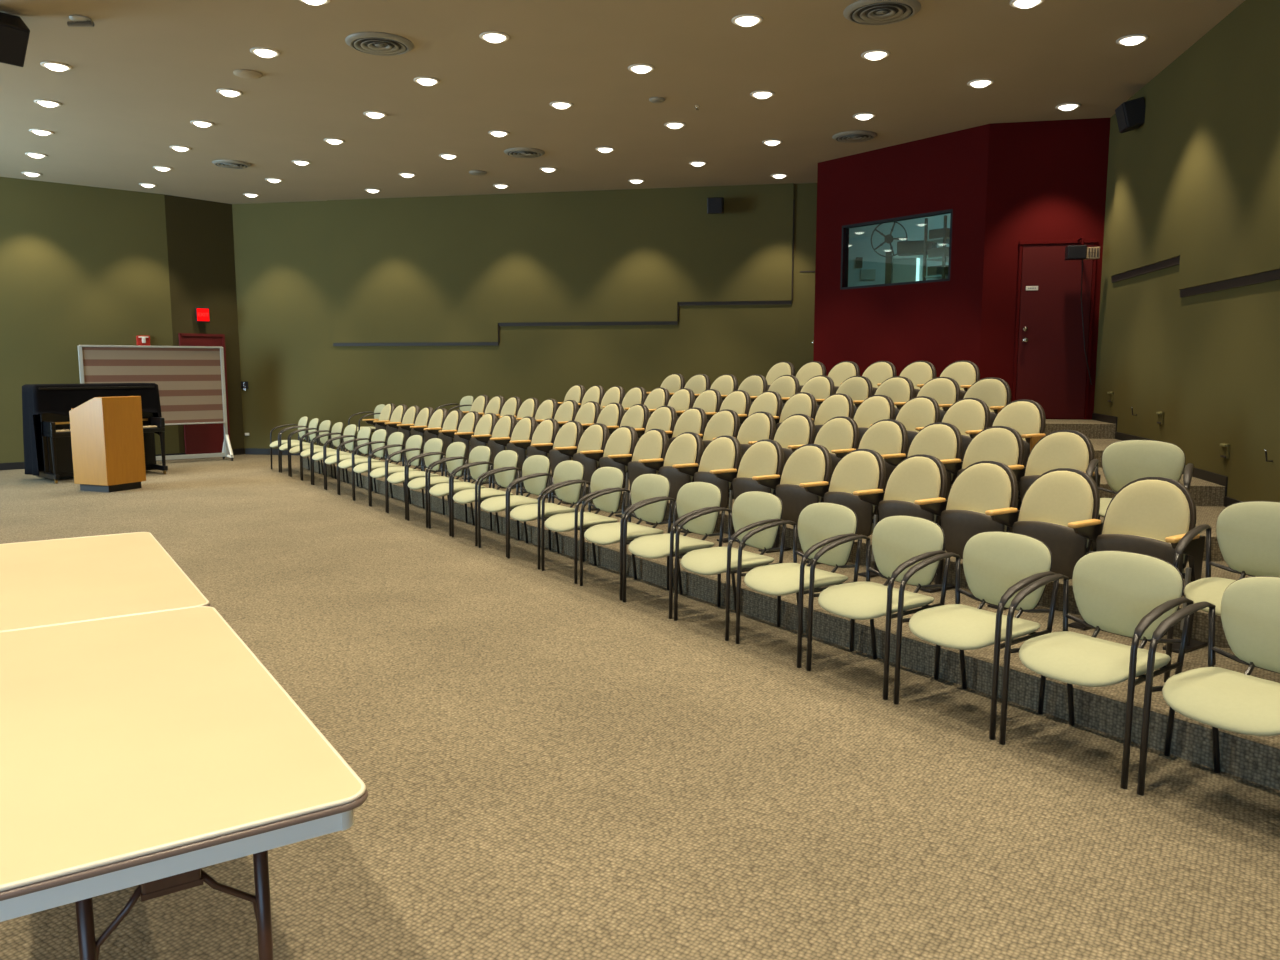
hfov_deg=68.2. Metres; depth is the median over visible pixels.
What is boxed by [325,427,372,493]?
armchair
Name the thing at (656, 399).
cushion
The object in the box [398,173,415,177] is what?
recessed light
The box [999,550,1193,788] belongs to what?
armchair
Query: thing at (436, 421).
cushion
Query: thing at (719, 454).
cushion
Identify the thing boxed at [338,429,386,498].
armchair
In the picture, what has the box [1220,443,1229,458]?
step light
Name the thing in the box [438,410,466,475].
seat
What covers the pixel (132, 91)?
ceiling
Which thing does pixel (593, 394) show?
cushion
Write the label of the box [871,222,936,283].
projector
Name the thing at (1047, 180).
wall
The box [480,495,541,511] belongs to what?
seat cushion
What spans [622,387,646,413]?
seat
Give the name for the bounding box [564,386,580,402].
cushion
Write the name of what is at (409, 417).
cushion
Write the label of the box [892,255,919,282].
doorway
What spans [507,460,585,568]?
armchair
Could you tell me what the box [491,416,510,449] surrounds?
cushion
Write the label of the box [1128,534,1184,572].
seat cushion
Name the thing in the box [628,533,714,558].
seat cushion
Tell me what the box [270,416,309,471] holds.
armchair
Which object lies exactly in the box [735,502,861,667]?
armchair
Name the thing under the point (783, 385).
cushion
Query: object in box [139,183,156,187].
recessed light
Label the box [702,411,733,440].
cushion
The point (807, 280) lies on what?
door
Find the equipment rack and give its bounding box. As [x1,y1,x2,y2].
[923,215,949,279]
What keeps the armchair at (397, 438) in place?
on the floor at (550, 766)
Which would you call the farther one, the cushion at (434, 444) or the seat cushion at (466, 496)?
the cushion at (434, 444)
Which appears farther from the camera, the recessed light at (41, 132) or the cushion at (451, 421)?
the cushion at (451, 421)
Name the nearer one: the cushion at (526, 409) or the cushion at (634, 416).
the cushion at (634, 416)
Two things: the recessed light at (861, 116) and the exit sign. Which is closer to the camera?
the recessed light at (861, 116)
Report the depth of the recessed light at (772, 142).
11.88 m
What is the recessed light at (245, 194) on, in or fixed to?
in the ceiling
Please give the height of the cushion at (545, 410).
0.455 m
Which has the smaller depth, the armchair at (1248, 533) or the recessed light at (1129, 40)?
the armchair at (1248, 533)
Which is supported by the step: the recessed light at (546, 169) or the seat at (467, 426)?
the seat at (467, 426)
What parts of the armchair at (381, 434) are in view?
leg, leg, armrest, leg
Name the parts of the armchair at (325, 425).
leg, leg, armrest, leg, leg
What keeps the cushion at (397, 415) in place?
on the seat at (397, 416)
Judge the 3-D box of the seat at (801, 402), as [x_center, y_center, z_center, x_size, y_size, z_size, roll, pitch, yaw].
[1.613,-0.458,9.529,0.356,0.848,0.573,-1,7,-12]
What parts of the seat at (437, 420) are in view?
armrest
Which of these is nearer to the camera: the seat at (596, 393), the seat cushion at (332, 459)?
the seat cushion at (332, 459)
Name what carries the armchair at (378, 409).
on the step
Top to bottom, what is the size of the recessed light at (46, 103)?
0.044 m
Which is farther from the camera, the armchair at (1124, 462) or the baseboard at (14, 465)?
the baseboard at (14, 465)
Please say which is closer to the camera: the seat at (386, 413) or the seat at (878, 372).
the seat at (878, 372)
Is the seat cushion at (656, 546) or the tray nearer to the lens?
the seat cushion at (656, 546)
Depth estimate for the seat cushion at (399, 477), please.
10.02 m
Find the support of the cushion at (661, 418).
on the seat at (664, 418)
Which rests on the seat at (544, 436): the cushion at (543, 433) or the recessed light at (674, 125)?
the cushion at (543, 433)
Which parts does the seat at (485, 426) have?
armrest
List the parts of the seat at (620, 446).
armrest, post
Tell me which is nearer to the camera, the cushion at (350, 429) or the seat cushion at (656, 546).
the seat cushion at (656, 546)
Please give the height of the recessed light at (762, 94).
0.044 m
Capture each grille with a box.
[1085,247,1099,259]
[1115,104,1127,132]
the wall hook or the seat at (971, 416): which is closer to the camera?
the wall hook
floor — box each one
[0,454,1279,959]
[420,453,1252,647]
[877,506,1225,560]
[1018,467,1224,505]
[1044,419,1115,438]
[1090,439,1120,466]
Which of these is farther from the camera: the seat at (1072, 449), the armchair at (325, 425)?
the armchair at (325, 425)
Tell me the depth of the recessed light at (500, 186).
14.78 m
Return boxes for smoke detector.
[469,170,486,174]
[649,97,664,102]
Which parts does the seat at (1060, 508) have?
armrest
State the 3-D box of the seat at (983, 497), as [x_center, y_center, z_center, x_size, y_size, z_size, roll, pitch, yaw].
[2.137,0.315,5.820,0.358,0.848,0.588,-2,7,-12]
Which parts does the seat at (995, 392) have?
armrest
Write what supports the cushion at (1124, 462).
on the armchair at (1124, 462)
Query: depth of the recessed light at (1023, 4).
7.30 m
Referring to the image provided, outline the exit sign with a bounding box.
[195,307,209,321]
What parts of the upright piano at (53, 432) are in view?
panel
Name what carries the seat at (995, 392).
on the floor at (1204, 493)
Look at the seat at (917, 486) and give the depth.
6.22 m
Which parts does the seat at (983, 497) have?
armrest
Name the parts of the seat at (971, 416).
armrest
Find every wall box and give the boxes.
[241,381,247,388]
[856,257,862,267]
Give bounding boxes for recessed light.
[22,172,41,176]
[25,152,46,157]
[29,129,53,135]
[34,99,61,106]
[40,61,71,70]
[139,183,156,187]
[153,166,171,170]
[170,146,190,151]
[190,120,213,126]
[216,88,242,96]
[243,193,259,196]
[250,47,279,57]
[265,178,282,182]
[292,160,310,165]
[299,0,329,4]
[324,138,344,144]
[363,111,386,118]
[365,189,380,192]
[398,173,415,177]
[414,77,439,85]
[439,154,457,158]
[479,31,508,42]
[488,130,508,136]
[493,184,508,188]
[540,167,556,171]
[549,101,572,108]
[596,147,614,152]
[628,64,654,73]
[628,179,644,183]
[664,122,685,128]
[689,161,706,166]
[732,14,762,26]
[750,90,774,98]
[762,139,782,145]
[771,174,787,178]
[853,113,875,119]
[861,50,889,59]
[967,79,993,87]
[1010,0,1044,8]
[1055,103,1080,110]
[1116,34,1148,45]
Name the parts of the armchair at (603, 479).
leg, armrest, leg, leg, armrest, leg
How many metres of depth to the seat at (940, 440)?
7.09 m
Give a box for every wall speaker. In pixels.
[707,197,723,213]
[1115,97,1145,132]
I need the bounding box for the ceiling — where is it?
[0,0,1244,203]
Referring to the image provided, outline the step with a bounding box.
[303,448,1279,789]
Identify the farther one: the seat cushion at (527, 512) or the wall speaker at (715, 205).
the wall speaker at (715, 205)
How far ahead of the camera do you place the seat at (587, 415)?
11.31 m
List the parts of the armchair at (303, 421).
leg, leg, armrest, leg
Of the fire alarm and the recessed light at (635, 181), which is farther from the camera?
the fire alarm
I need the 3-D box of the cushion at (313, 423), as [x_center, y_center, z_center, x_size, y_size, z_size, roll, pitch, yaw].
[-4.857,-0.744,14.106,0.084,0.349,0.458,-4,8,-32]
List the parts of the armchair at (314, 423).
leg, leg, armrest, leg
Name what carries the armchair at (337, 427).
on the floor at (550, 766)
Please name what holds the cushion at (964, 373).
on the seat at (966, 373)
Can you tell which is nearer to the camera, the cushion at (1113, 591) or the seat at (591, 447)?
the cushion at (1113, 591)
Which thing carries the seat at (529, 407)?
on the floor at (1200, 627)
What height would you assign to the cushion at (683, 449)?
0.455 m
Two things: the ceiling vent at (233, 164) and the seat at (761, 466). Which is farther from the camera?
the ceiling vent at (233, 164)
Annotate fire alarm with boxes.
[136,336,149,345]
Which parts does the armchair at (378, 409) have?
armrest, armrest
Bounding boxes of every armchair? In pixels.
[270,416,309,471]
[279,418,320,475]
[289,420,332,479]
[300,422,344,484]
[312,424,358,488]
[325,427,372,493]
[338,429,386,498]
[348,404,385,455]
[353,432,404,505]
[369,435,424,511]
[386,438,444,519]
[407,442,467,527]
[428,446,492,535]
[434,396,473,412]
[451,450,519,545]
[478,455,550,556]
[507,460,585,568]
[541,466,625,583]
[580,474,672,599]
[623,481,724,618]
[674,491,785,640]
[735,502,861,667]
[806,515,949,699]
[893,531,1058,739]
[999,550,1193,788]
[1086,440,1193,519]
[1137,576,1279,794]
[1164,501,1279,681]
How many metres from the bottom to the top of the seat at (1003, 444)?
0.848 m
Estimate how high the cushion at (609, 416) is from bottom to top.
0.455 m
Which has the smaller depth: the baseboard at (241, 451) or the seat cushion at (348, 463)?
the seat cushion at (348, 463)
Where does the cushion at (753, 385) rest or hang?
on the seat at (755, 385)
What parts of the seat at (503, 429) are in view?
armrest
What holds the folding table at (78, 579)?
on the floor at (550, 766)
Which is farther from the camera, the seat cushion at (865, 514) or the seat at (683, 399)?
the seat at (683, 399)
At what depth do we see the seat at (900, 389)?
9.54 m
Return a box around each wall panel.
[327,183,793,342]
[1110,0,1279,289]
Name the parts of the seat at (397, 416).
armrest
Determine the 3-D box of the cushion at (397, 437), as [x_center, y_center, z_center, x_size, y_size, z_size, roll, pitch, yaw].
[-2.886,-0.393,11.221,0.084,0.349,0.458,-5,9,-35]
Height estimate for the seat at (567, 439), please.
0.848 m
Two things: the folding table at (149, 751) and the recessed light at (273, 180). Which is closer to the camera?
the folding table at (149, 751)
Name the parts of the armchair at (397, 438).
leg, leg, armrest, armrest, leg, leg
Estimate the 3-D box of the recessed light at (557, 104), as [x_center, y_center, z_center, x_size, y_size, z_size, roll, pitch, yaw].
[-0.851,-4.041,10.223,0.256,0.044,0.256,0,7,0]
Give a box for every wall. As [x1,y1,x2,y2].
[0,177,179,462]
[164,194,243,452]
[232,183,816,449]
[813,124,989,376]
[848,213,950,286]
[979,118,1110,419]
[1094,113,1279,501]
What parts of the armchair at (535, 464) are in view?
leg, armrest, leg, leg, armrest, leg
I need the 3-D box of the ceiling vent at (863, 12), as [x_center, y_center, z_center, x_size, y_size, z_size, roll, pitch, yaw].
[1.920,-3.716,7.506,0.600,0.032,0.600,0,7,0]
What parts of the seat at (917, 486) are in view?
armrest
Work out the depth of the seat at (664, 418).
10.06 m
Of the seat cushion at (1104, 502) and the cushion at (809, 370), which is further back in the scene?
the cushion at (809, 370)
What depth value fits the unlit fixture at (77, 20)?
7.67 m
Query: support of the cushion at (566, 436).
on the seat at (567, 439)
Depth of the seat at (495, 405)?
13.42 m
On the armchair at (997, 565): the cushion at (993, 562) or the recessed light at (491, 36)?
the cushion at (993, 562)
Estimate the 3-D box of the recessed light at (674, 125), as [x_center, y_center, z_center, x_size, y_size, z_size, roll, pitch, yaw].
[0.411,-4.145,11.080,0.256,0.044,0.256,0,7,0]
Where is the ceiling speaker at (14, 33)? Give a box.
[0,12,29,66]
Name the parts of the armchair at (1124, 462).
armrest, leg, armrest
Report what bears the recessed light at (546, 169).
in the ceiling
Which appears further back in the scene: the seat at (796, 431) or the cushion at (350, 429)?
the cushion at (350, 429)
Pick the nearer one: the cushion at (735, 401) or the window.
the cushion at (735, 401)
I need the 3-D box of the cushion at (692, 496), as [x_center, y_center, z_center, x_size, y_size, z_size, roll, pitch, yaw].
[0.408,0.193,6.402,0.084,0.349,0.458,-5,8,-35]
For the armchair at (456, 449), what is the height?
0.813 m
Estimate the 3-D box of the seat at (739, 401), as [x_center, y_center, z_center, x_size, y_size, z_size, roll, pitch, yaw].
[1.051,-0.558,10.352,0.356,0.848,0.573,-1,7,-12]
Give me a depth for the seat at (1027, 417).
7.43 m
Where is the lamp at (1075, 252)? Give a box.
[1065,237,1099,384]
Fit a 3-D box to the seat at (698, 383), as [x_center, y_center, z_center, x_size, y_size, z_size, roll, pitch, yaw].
[0.746,-0.953,12.277,0.360,0.848,0.618,-2,7,-13]
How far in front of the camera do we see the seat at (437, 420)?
12.97 m
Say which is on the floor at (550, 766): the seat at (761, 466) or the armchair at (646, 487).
the armchair at (646, 487)
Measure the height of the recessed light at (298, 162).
0.044 m
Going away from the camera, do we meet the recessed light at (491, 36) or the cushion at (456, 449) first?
the recessed light at (491, 36)
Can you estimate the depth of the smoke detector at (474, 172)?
13.74 m
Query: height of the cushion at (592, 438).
0.455 m
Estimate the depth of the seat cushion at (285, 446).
13.86 m
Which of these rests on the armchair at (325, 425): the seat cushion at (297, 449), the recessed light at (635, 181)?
the seat cushion at (297, 449)
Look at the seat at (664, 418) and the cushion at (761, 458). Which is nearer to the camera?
the cushion at (761, 458)
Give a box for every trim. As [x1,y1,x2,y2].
[333,342,498,345]
[498,323,499,341]
[499,321,677,325]
[677,301,790,305]
[677,302,678,320]
[791,199,794,300]
[1111,256,1179,282]
[1179,269,1279,297]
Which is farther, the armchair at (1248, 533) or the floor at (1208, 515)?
the floor at (1208, 515)
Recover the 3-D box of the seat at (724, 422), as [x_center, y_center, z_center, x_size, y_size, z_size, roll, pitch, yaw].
[0.809,-0.261,9.234,0.357,0.848,0.584,-1,7,-12]
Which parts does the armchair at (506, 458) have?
leg, armrest, leg, armrest, leg, leg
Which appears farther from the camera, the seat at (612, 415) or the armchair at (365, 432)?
the armchair at (365, 432)
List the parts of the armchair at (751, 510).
leg, armrest, seat frame, leg, leg, armrest, leg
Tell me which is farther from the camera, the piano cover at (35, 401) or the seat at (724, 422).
the piano cover at (35, 401)
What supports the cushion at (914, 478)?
on the seat at (917, 486)
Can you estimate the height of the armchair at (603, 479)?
0.813 m
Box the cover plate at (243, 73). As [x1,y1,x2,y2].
[233,69,261,78]
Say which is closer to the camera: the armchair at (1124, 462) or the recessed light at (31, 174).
the armchair at (1124, 462)
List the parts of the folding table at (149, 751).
leg, leg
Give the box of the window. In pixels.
[840,209,952,289]
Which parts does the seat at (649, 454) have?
armrest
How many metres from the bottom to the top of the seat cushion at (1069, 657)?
0.091 m
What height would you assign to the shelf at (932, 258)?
0.020 m
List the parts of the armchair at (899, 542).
leg, armrest, leg, seat frame, leg, armrest, leg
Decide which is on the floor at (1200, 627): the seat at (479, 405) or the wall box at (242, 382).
the seat at (479, 405)
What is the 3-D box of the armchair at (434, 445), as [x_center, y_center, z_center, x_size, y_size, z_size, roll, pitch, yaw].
[-2.411,-0.032,10.161,0.558,0.813,0.564,-5,9,-35]
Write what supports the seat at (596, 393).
on the floor at (1208, 515)
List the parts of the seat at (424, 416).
armrest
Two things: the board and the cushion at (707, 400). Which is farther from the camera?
the board
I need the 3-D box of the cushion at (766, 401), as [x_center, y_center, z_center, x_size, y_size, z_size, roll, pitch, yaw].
[1.304,-0.697,9.981,0.148,0.455,0.429,-5,8,-34]
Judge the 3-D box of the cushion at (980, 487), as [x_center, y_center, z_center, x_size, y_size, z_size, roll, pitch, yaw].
[2.108,0.127,5.859,0.148,0.455,0.442,-5,8,-34]
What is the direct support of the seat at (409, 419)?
on the step
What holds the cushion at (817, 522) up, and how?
on the armchair at (821, 524)
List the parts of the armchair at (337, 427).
leg, leg, armrest, leg, leg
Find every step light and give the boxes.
[1107,391,1113,402]
[1156,411,1163,424]
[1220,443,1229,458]
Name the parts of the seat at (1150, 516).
armrest, post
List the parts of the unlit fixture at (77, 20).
plate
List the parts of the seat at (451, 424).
armrest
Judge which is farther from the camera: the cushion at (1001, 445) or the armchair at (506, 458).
the armchair at (506, 458)
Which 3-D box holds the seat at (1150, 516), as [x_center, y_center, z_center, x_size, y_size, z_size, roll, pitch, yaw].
[2.717,0.418,4.971,0.358,0.848,0.588,-2,7,-12]
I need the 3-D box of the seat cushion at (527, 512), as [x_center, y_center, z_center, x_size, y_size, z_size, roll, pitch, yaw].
[-0.798,0.266,7.725,0.471,0.091,0.503,-5,8,-35]
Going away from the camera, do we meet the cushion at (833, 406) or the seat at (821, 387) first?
the cushion at (833, 406)
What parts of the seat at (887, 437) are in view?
armrest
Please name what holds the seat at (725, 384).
on the floor at (1204, 493)
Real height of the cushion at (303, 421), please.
0.349 m
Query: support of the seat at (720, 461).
on the step
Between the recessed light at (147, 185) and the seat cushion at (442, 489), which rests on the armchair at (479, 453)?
the seat cushion at (442, 489)
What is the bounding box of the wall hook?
[1264,449,1272,461]
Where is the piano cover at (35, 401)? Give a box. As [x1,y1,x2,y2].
[22,383,161,475]
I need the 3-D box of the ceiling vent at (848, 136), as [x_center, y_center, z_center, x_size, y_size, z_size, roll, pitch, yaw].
[2.640,-4.217,11.626,0.540,0.032,0.540,0,7,0]
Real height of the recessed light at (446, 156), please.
0.044 m
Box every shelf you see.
[925,275,947,278]
[926,256,948,261]
[927,237,949,243]
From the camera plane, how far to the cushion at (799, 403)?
9.57 m
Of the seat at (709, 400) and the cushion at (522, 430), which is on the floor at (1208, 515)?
the seat at (709, 400)
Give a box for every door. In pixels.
[178,333,229,454]
[798,271,814,370]
[1012,239,1097,418]
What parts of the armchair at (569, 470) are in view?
leg, armrest, leg, leg, armrest, leg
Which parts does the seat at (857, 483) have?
armrest, post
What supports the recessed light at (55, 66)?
in the ceiling
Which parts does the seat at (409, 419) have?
armrest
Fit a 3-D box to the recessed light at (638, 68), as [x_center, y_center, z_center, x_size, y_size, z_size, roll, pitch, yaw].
[0.013,-3.889,8.971,0.256,0.044,0.256,0,7,0]
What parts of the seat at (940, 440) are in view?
armrest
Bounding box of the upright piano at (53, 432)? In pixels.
[35,386,167,482]
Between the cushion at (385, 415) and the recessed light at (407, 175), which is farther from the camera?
the cushion at (385, 415)
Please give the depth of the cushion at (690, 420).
9.69 m
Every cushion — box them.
[270,440,302,447]
[279,442,314,449]
[289,445,322,453]
[298,417,307,438]
[300,448,336,456]
[309,418,317,440]
[312,451,351,460]
[319,420,330,443]
[325,454,366,463]
[331,422,342,446]
[338,458,382,468]
[343,424,355,449]
[353,462,399,472]
[357,426,375,432]
[357,427,370,453]
[370,466,418,477]
[371,429,385,457]
[374,404,384,418]
[378,404,390,429]
[387,432,403,461]
[387,471,438,483]
[390,405,402,421]
[402,407,415,433]
[405,435,421,465]
[407,476,461,489]
[414,408,428,425]
[424,438,442,470]
[428,409,442,437]
[429,482,485,495]
[442,411,457,440]
[446,442,464,475]
[453,488,512,503]
[457,412,474,444]
[460,396,472,410]
[469,446,489,481]
[470,396,484,412]
[474,414,491,443]
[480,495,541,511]
[484,397,499,414]
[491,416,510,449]
[494,450,517,487]
[499,398,516,418]
[510,418,530,450]
[510,503,578,521]
[517,399,533,417]
[522,455,548,494]
[530,420,552,455]
[535,400,552,419]
[544,512,617,531]
[553,422,576,459]
[553,460,582,503]
[554,401,572,421]
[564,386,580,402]
[575,402,594,423]
[577,425,602,464]
[581,386,599,406]
[584,522,663,544]
[590,467,622,512]
[597,404,618,425]
[603,427,630,469]
[620,405,643,427]
[622,388,641,407]
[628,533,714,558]
[631,474,668,522]
[632,430,662,473]
[644,388,664,408]
[645,407,671,432]
[661,374,680,392]
[663,434,696,465]
[668,389,689,410]
[672,409,700,436]
[676,482,720,534]
[681,547,774,574]
[684,375,705,393]
[693,390,716,411]
[698,437,734,471]
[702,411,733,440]
[710,375,733,394]
[720,391,745,413]
[732,491,781,548]
[737,413,769,443]
[737,441,777,491]
[738,376,762,395]
[744,563,847,595]
[748,392,776,416]
[768,376,794,397]
[774,415,809,447]
[779,393,811,422]
[780,446,824,484]
[796,362,821,384]
[798,503,855,565]
[801,376,829,402]
[814,395,848,424]
[814,418,852,453]
[818,581,933,619]
[828,362,855,385]
[828,451,878,492]
[836,377,867,404]
[847,492,874,535]
[853,396,889,427]
[858,421,901,454]
[862,362,892,387]
[872,516,943,585]
[875,378,909,406]
[883,457,940,501]
[896,398,934,431]
[900,362,931,388]
[907,424,956,459]
[909,604,1040,649]
[917,378,955,409]
[940,362,975,390]
[942,399,984,435]
[946,463,1010,512]
[962,428,1018,468]
[963,379,1006,411]
[963,532,1050,609]
[993,401,1040,439]
[1018,471,1092,525]
[1019,631,1170,686]
[1025,432,1088,475]
[1073,551,1182,638]
[1099,498,1111,517]
[1102,440,1184,491]
[1102,480,1189,540]
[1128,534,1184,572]
[1162,667,1279,735]
[1184,577,1235,615]
[1216,502,1279,576]
[1221,577,1279,672]
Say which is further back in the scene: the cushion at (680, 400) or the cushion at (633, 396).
the cushion at (633, 396)
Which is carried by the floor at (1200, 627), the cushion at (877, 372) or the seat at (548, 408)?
the seat at (548, 408)
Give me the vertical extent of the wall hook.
0.092 m
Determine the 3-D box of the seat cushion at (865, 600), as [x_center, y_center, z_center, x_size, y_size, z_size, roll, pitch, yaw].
[1.186,0.619,4.823,0.471,0.091,0.503,-5,8,-34]
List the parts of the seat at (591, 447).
armrest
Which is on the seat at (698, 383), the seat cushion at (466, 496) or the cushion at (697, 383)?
the cushion at (697, 383)
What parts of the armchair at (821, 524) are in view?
leg, armrest, seat frame, leg, leg, armrest, leg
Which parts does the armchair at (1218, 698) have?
leg, seat frame, armrest, leg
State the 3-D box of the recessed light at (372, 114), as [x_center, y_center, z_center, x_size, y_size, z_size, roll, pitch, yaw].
[-2.975,-4.089,10.618,0.256,0.044,0.256,0,7,0]
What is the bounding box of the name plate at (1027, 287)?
[1026,286,1037,289]
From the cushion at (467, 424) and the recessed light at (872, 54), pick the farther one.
the cushion at (467, 424)
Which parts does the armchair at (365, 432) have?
leg, leg, armrest, leg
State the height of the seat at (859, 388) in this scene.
0.848 m
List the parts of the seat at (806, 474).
armrest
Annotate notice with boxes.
[861,269,875,279]
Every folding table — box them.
[0,532,210,631]
[0,606,367,959]
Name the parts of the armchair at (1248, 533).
leg, armrest, leg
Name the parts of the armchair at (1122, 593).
leg, armrest, leg, seat frame, leg, armrest, leg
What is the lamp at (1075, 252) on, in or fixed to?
attached to the wall at (1047, 180)
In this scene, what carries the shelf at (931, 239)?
attached to the equipment rack
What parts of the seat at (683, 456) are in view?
armrest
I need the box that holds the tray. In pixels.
[165,422,224,424]
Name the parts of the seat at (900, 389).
armrest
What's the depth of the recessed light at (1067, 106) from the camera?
10.24 m
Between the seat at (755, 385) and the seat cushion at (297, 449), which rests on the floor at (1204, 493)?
the seat at (755, 385)
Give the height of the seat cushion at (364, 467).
0.091 m
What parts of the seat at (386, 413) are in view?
armrest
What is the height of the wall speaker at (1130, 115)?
0.295 m
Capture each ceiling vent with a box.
[212,160,250,168]
[345,32,413,55]
[504,147,544,157]
[832,131,876,142]
[843,0,920,25]
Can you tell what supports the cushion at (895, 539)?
on the armchair at (899, 542)
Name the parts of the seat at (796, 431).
armrest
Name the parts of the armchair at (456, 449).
leg, leg, armrest, armrest, leg, leg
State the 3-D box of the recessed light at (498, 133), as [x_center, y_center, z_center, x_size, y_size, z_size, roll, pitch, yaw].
[-1.714,-4.193,11.475,0.256,0.044,0.256,0,7,0]
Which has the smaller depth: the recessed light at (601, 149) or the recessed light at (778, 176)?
the recessed light at (601, 149)
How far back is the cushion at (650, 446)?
8.80 m
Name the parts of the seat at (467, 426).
armrest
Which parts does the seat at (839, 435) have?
armrest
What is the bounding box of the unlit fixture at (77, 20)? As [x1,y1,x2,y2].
[67,15,93,26]
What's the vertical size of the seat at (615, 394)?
0.848 m
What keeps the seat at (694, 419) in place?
on the floor at (1200, 627)
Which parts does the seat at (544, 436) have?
armrest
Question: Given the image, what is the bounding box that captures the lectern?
[69,396,145,491]
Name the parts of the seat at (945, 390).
armrest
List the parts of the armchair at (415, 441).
leg, leg, armrest, leg, leg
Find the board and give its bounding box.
[78,345,233,460]
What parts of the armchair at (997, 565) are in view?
leg, armrest, leg, seat frame, leg, armrest, leg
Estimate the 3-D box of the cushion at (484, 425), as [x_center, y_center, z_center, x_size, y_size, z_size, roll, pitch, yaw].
[-1.952,-0.595,11.799,0.148,0.455,0.442,-5,8,-34]
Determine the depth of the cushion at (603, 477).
7.34 m
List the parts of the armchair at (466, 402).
armrest, armrest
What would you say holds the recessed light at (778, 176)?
in the ceiling
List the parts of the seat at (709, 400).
armrest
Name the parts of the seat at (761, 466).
armrest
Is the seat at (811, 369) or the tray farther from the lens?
the tray
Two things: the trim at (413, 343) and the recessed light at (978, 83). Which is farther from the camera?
the trim at (413, 343)
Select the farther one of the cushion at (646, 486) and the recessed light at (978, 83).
the recessed light at (978, 83)
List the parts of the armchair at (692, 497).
leg, armrest, seat frame, leg, leg, armrest, leg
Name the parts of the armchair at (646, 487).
leg, armrest, leg, leg, armrest, leg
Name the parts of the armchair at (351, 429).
leg, leg, armrest, leg, leg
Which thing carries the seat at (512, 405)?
on the floor at (1200, 627)
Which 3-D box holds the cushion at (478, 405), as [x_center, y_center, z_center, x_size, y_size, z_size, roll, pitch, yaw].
[-2.388,-1.013,13.909,0.148,0.455,0.439,-5,8,-34]
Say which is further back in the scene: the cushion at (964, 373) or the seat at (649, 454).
the cushion at (964, 373)
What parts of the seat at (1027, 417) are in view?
armrest, panel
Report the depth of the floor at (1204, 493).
7.58 m
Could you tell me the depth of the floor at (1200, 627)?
5.79 m
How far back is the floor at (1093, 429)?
10.37 m
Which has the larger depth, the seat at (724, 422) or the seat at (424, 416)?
the seat at (424, 416)
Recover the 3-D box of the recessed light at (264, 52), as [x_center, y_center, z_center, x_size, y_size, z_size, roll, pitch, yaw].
[-3.374,-3.832,8.509,0.256,0.044,0.256,0,7,0]
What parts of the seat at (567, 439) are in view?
armrest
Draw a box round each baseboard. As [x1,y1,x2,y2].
[0,453,179,469]
[180,448,244,454]
[245,448,299,454]
[1092,413,1241,506]
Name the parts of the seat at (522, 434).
armrest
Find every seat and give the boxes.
[362,403,395,459]
[385,404,407,461]
[397,405,420,464]
[410,407,433,468]
[424,408,448,471]
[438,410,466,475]
[454,411,479,479]
[462,395,489,418]
[470,413,497,483]
[482,396,504,418]
[488,415,519,487]
[498,396,521,419]
[506,416,536,492]
[516,398,539,422]
[527,418,558,498]
[535,399,558,425]
[549,421,582,503]
[554,400,578,429]
[558,385,585,407]
[573,423,608,510]
[575,401,600,432]
[579,385,604,408]
[597,403,623,436]
[599,426,637,517]
[600,386,624,410]
[620,404,649,440]
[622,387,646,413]
[628,429,672,524]
[641,406,676,438]
[644,387,669,415]
[646,373,684,398]
[659,432,703,532]
[668,388,694,419]
[669,407,706,445]
[684,374,710,400]
[693,389,721,423]
[694,435,741,542]
[702,409,739,498]
[710,374,737,402]
[720,390,750,426]
[732,439,791,552]
[737,411,775,459]
[738,374,767,404]
[748,391,782,433]
[766,361,794,388]
[768,375,799,408]
[774,414,814,468]
[775,444,831,563]
[776,392,816,431]
[796,361,825,391]
[801,375,834,413]
[814,393,853,441]
[814,416,858,483]
[824,449,885,577]
[828,361,859,393]
[836,376,872,418]
[853,395,894,448]
[858,419,907,491]
[862,361,896,395]
[874,376,914,419]
[878,454,954,592]
[896,396,939,455]
[900,361,935,396]
[907,422,962,499]
[917,377,960,421]
[940,360,979,398]
[941,461,1018,609]
[942,398,989,460]
[957,426,1025,509]
[963,377,1010,426]
[992,399,1045,466]
[1013,468,1102,629]
[1018,430,1100,553]
[1096,477,1207,652]
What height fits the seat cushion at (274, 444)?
0.091 m
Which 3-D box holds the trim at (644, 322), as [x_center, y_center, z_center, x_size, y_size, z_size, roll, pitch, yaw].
[-0.887,-2.576,15.578,3.045,0.055,0.022,1,7,11]
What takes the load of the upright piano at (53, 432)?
on the floor at (550, 766)
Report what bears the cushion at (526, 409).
on the seat at (529, 407)
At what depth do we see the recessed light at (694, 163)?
13.13 m
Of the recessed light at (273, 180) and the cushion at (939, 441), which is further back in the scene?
the recessed light at (273, 180)
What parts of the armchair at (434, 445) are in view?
leg, leg, armrest, armrest, leg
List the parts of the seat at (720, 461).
armrest, post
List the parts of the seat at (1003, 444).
armrest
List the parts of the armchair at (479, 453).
leg, armrest, leg, armrest, leg, leg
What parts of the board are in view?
post, rail, striped panel, post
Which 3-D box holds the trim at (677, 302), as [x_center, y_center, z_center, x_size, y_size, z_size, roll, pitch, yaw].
[0.615,-2.719,15.263,0.018,0.305,0.022,1,7,11]
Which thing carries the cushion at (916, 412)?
on the seat at (918, 412)
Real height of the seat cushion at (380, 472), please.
0.091 m

